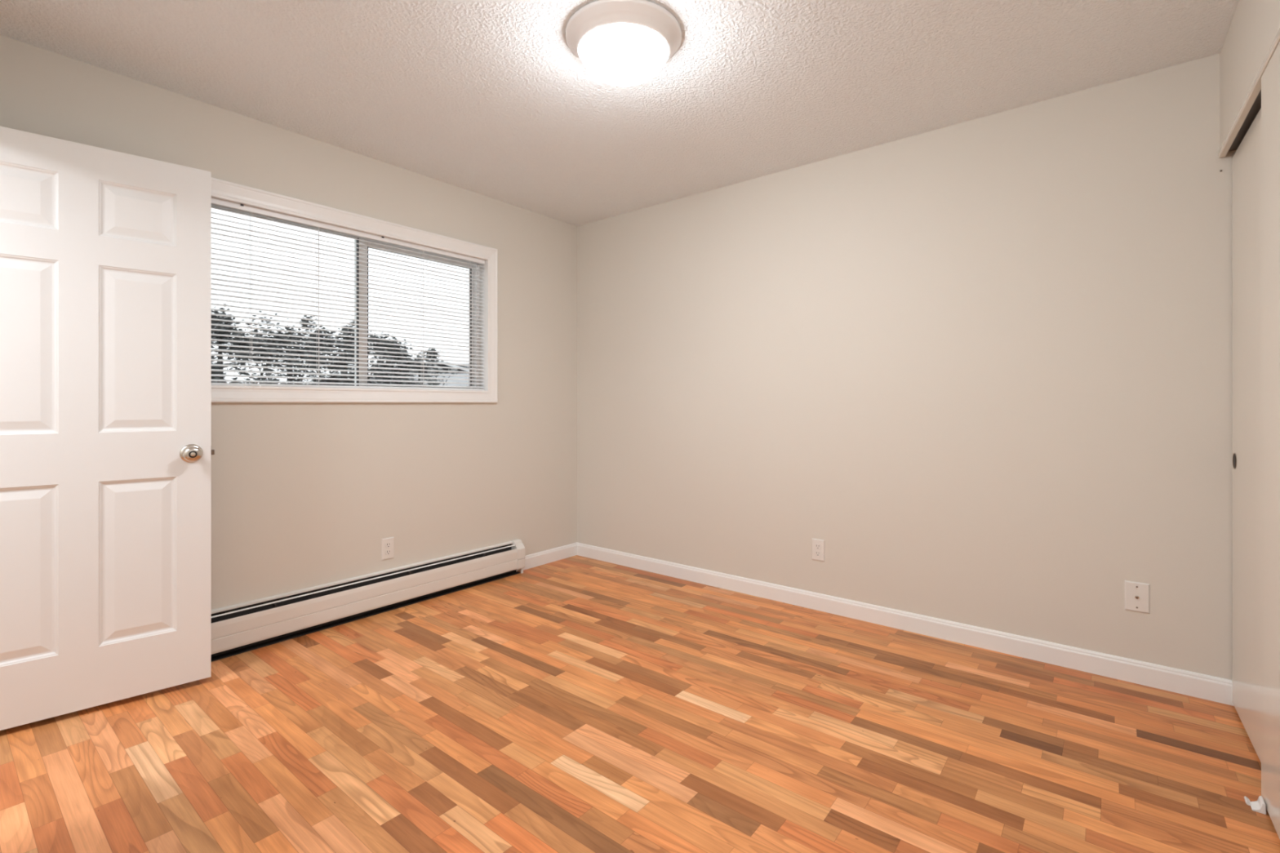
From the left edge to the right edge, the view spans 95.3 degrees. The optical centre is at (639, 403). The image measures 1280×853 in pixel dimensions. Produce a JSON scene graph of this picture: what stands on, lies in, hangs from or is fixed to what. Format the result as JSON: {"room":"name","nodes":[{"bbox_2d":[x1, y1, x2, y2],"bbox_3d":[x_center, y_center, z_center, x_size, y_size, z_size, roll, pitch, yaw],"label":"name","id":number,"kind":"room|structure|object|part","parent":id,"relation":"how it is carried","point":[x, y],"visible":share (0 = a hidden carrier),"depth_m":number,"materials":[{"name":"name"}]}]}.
{"room":"empty bedroom","nodes":[
{"label":"empty bedroom","id":0,"kind":"room"},
{"bbox_2d":[0,34,577,609],"bbox_3d":[-1.856,-0.098,2.736,0.150,2.440,4.529,0,0,39],"label":"wall","id":1,"kind":"structure","parent":0,"point":[304,495],"depth_m":3.06,"materials":[{"name":"beige paint"}]},
{"bbox_2d":[211,177,497,402],"bbox_3d":[-1.519,-0.499,3.139,0.169,0.988,1.713,0,0,39],"label":"window","id":2,"kind":"structure","parent":1,"relation":"in","point":[221,189],"depth_m":3.19,"materials":[{"name":"white paint"}]},
{"bbox_3d":[-1.768,-0.495,2.883,0.004,0.802,0.740,0,0,39],"label":"pane","id":3,"kind":"part","parent":2,"relation":"part of","materials":[{"name":"clear glass"}]},
{"bbox_3d":[-1.768,-0.496,2.883,0.022,0.814,0.801,0,0,39],"label":"sash","id":4,"kind":"part","parent":2,"relation":"part of","materials":[{"name":"white plastic"}]},
{"bbox_2d":[211,197,484,391],"bbox_3d":[-1.487,-0.497,3.113,0.030,0.834,1.559,0,0,39],"label":"window blind","id":5,"kind":"object","parent":2,"relation":"attached to","point":[215,202],"visible":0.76,"depth_m":3.01,"materials":[{"name":"white plastic"}]},
{"bbox_3d":[-1.810,-0.490,2.715,0.026,0.797,0.005,0,0,39],"label":"ladder cord","id":6,"kind":"part","parent":5,"relation":"part of","materials":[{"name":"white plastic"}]},
{"bbox_3d":[-1.625,-0.490,2.944,0.026,0.797,0.005,0,0,39],"label":"ladder cord","id":7,"kind":"part","parent":5,"relation":"part of","materials":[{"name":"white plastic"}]},
{"bbox_3d":[-1.488,-0.087,3.114,0.024,0.012,1.555,0,0,39],"label":"rail","id":8,"kind":"part","parent":5,"relation":"part of","materials":[{"name":"white plastic"}]},
{"bbox_3d":[-1.322,-0.496,3.480,0.022,0.814,0.748,0,0,39],"label":"sash","id":9,"kind":"part","parent":2,"relation":"part of","materials":[{"name":"white plastic"}]},
{"bbox_3d":[-1.554,-0.497,3.167,0.067,0.834,1.571,0,0,39],"label":"frame","id":10,"kind":"part","parent":2,"relation":"part of","materials":[{"name":"white plastic"}]},
{"bbox_2d":[381,537,394,560],"bbox_3d":[-1.382,0.795,3.198,0.008,0.116,0.071,0,0,39],"label":"power outlet","id":11,"kind":"object","parent":1,"relation":"attached to","point":[387,544],"visible":1,"depth_m":3.19,"materials":[{"name":"white plastic"}]},
{"bbox_2d":[385,549,391,555],"bbox_3d":[-1.380,0.815,3.196,0.003,0.028,0.034,0,0,39],"label":"socket","id":12,"kind":"object","parent":11,"relation":"attached to","point":[388,552],"depth_m":3.19,"materials":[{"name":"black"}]},
{"bbox_2d":[385,542,391,547],"bbox_3d":[-1.380,0.776,3.196,0.003,0.028,0.034,0,0,39],"label":"socket","id":13,"kind":"object","parent":11,"relation":"attached to","point":[388,544],"depth_m":3.19,"materials":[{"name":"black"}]},
{"bbox_2d":[520,542,577,570],"bbox_3d":[-0.634,1.077,4.121,0.014,0.090,0.539,0,0,39],"label":"baseboard","id":14,"kind":"structure","parent":1,"relation":"attached to","point":[540,558],"depth_m":4.11,"materials":[{"name":"white paint"}]},
{"bbox_2d":[0,0,1239,226],"bbox_3d":[-0.179,-1.378,1.319,4.478,0.120,4.629,0,0,39],"label":"ceiling","id":15,"kind":"structure","parent":0,"point":[491,99],"depth_m":2.32,"materials":[{"name":"white paint"}]},
{"bbox_2d":[565,0,681,86],"bbox_3d":[-0.058,-1.239,2.092,0.414,0.158,0.414,0,0,39],"label":"ceiling lamp","id":16,"kind":"object","parent":15,"relation":"attached to","point":[620,42],"visible":1,"depth_m":1.99,"materials":[{"name":"white glass"}]},
{"bbox_3d":[-0.058,-1.219,2.092,0.314,0.094,0.314,0,0,39],"label":"lamp shade","id":17,"kind":"part","parent":16,"relation":"part of","materials":[{"name":"white glass"}]},
{"bbox_2d":[0,555,1279,852],"bbox_3d":[-0.234,1.122,1.331,4.178,0.001,4.428,0,0,39],"label":"floor","id":18,"kind":"structure","parent":0,"point":[576,704],"depth_m":1.92,"materials":[{"name":"brown wood"}]},
{"bbox_2d":[211,539,524,662],"bbox_3d":[-1.550,1.015,2.939,0.071,0.214,2.429,0,0,39],"label":"baseboard heater","id":19,"kind":"object","parent":18,"relation":"on","point":[247,626],"visible":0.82,"depth_m":3.00,"materials":[{"name":"white metal"}]},
{"bbox_3d":[-1.577,1.010,2.946,0.020,0.199,2.405,0,0,39],"label":"panel","id":20,"kind":"part","parent":19,"relation":"part of","materials":[{"name":"white metal"}]},
{"bbox_3d":[-1.562,0.932,2.921,0.007,0.005,2.365,0,0,39],"label":"damper blade","id":21,"kind":"part","parent":19,"relation":"part of","materials":[{"name":"white paint"}]},
{"bbox_2d":[1244,795,1266,814],"bbox_3d":[1.710,1.108,1.622,0.036,0.028,0.054,0,0,39],"label":"guide","id":22,"kind":"object","parent":18,"relation":"on","point":[1259,806],"visible":1,"depth_m":1.61,"materials":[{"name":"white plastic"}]},
{"bbox_2d":[577,53,1236,679],"bbox_3d":[1.234,-0.098,3.056,4.258,2.440,0.150,0,0,39],"label":"wall","id":23,"kind":"structure","parent":0,"point":[984,362],"depth_m":2.76,"materials":[{"name":"beige paint"}]},
{"bbox_2d":[812,538,824,561],"bbox_3d":[0.968,0.796,3.170,0.071,0.116,0.008,0,0,39],"label":"power outlet","id":24,"kind":"object","parent":23,"relation":"attached to","point":[818,545],"visible":1,"depth_m":3.17,"materials":[{"name":"white plastic"}]},
{"bbox_2d":[814,551,821,556],"bbox_3d":[0.967,0.816,3.168,0.034,0.028,0.003,0,0,39],"label":"socket","id":25,"kind":"object","parent":24,"relation":"attached to","point":[817,553],"depth_m":3.17,"materials":[{"name":"white plastic"}]},
{"bbox_2d":[814,543,821,549],"bbox_3d":[0.967,0.777,3.168,0.034,0.028,0.003,0,0,39],"label":"socket","id":26,"kind":"object","parent":24,"relation":"attached to","point":[817,546],"depth_m":3.17,"materials":[{"name":"white plastic"}]},
{"bbox_2d":[577,542,1234,706],"bbox_3d":[1.094,1.077,3.064,4.026,0.090,0.014,0,0,39],"label":"baseboard","id":27,"kind":"structure","parent":23,"relation":"attached to","point":[1208,687],"depth_m":2.74,"materials":[{"name":"white paint"}]},
{"bbox_2d":[1124,580,1149,613],"bbox_3d":[1.993,0.777,2.338,0.077,0.118,0.015,0,0,39],"label":"plate","id":28,"kind":"object","parent":23,"relation":"attached to","point":[1136,593],"visible":1,"depth_m":2.34,"materials":[{"name":"white plastic"}]},
{"bbox_2d":[1219,0,1279,149],"bbox_3d":[0.905,-0.098,0.466,0.115,2.438,4.359,0,0,38],"label":"wall","id":29,"kind":"structure","parent":0,"point":[1255,24],"depth_m":1.85,"materials":[{"name":"beige paint"}]},
{"bbox_2d":[1231,107,1261,762],"bbox_3d":[1.929,0.098,1.799,0.023,2.024,0.923,0,0,38],"label":"door","id":30,"kind":"structure","parent":29,"relation":"in","point":[1246,160],"depth_m":1.96,"materials":[{"name":"beige paint"}]},
{"bbox_2d":[1233,453,1235,468],"bbox_3d":[2.170,0.210,2.127,0.001,0.052,0.052,0,0,38],"label":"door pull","id":31,"kind":"object","parent":30,"relation":"on","point":[1234,460],"depth_m":2.13,"materials":[{"name":"black metal"}]},
{"bbox_2d":[1217,27,1279,158],"bbox_3d":[1.643,-0.926,1.423,0.110,0.040,1.876,0,0,38],"label":"trim","id":32,"kind":"structure","parent":29,"relation":"attached to","point":[1251,106],"depth_m":1.87,"materials":[{"name":"beige paint"}]},
{"bbox_2d":[1261,41,1279,839],"bbox_3d":[1.398,0.094,1.175,0.022,2.032,1.184,0,0,38],"label":"door","id":33,"kind":"structure","parent":29,"relation":"in","point":[1270,78],"depth_m":1.55,"materials":[{"name":"beige paint"}]},
{"bbox_3d":[-1.891,-0.098,0.870,2.137,2.440,0.980,0,0,39],"label":"wall","id":34,"kind":"structure","parent":0,"visible":0},
{"bbox_2d":[0,125,214,730],"bbox_3d":[-2.019,0.084,2.100,0.790,2.031,0.163,0,0,-42],"label":"door","id":35,"kind":"structure","parent":34,"relation":"in","point":[106,451],"depth_m":2.12,"materials":[{"name":"white paint"}]},
{"bbox_3d":[-1.751,0.197,2.280,0.073,0.073,0.060,0,0,-42],"label":"knob","id":36,"kind":"part","parent":35,"relation":"part of","materials":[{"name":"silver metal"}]},
{"label":"outside","id":37,"kind":"structure","parent":0,"visible":0},
{"bbox_3d":[-33.155,1.772,33.166,86.743,0.100,130.000,0,0,39],"label":"lawn","id":38,"kind":"structure","parent":37,"visible":0},
{"bbox_2d":[211,303,330,384],"bbox_3d":[-5.182,0.235,7.186,2.302,2.974,1.189,0,0,3],"label":"leafy tree","id":39,"kind":"object","parent":38,"relation":"on","point":[215,317],"visible":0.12,"depth_m":7.16,"materials":[{"name":"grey plant"}]},
{"bbox_2d":[224,311,354,385],"bbox_3d":[-5.645,0.134,9.390,2.379,3.176,1.254,0,0,3],"label":"leafy tree","id":40,"kind":"object","parent":38,"relation":"on","point":[305,316],"visible":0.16,"depth_m":9.39,"materials":[{"name":"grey plant"}]},
{"bbox_2d":[284,320,396,386],"bbox_3d":[-5.874,0.016,11.601,2.548,3.411,1.119,0,0,-3],"label":"leafy tree","id":41,"kind":"object","parent":38,"relation":"on","point":[353,322],"visible":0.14,"depth_m":11.56,"materials":[{"name":"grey plant"}]},
{"bbox_2d":[303,371,391,385],"bbox_3d":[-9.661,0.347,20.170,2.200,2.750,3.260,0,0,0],"label":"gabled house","id":42,"kind":"structure","parent":38,"relation":"on","point":[372,378],"depth_m":18.90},
{"bbox_2d":[330,337,440,386],"bbox_3d":[-6.112,0.036,13.989,2.736,3.372,1.246,0,0,-1],"label":"leafy tree","id":43,"kind":"object","parent":38,"relation":"on","point":[393,342],"visible":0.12,"depth_m":14.00,"materials":[{"name":"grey plant"}]},
{"bbox_2d":[373,351,457,385],"bbox_3d":[-6.255,0.099,16.331,2.354,3.245,1.094,0,0,-3],"label":"bare tree","id":44,"kind":"object","parent":38,"relation":"on","point":[420,356],"visible":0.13,"depth_m":16.28,"materials":[{"name":"grey plant"}]},
{"bbox_2d":[390,360,469,378],"bbox_3d":[-8.078,-0.013,27.070,6.400,3.470,8.260,0,0,0],"label":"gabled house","id":45,"kind":"structure","parent":38,"relation":"on","point":[437,365],"depth_m":23.30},
{"bbox_2d":[408,373,469,386],"bbox_3d":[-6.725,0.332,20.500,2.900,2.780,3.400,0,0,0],"label":"house","id":46,"kind":"structure","parent":38,"relation":"on","point":[464,374],"depth_m":19.80,"materials":[{"name":"white"}]}
]}

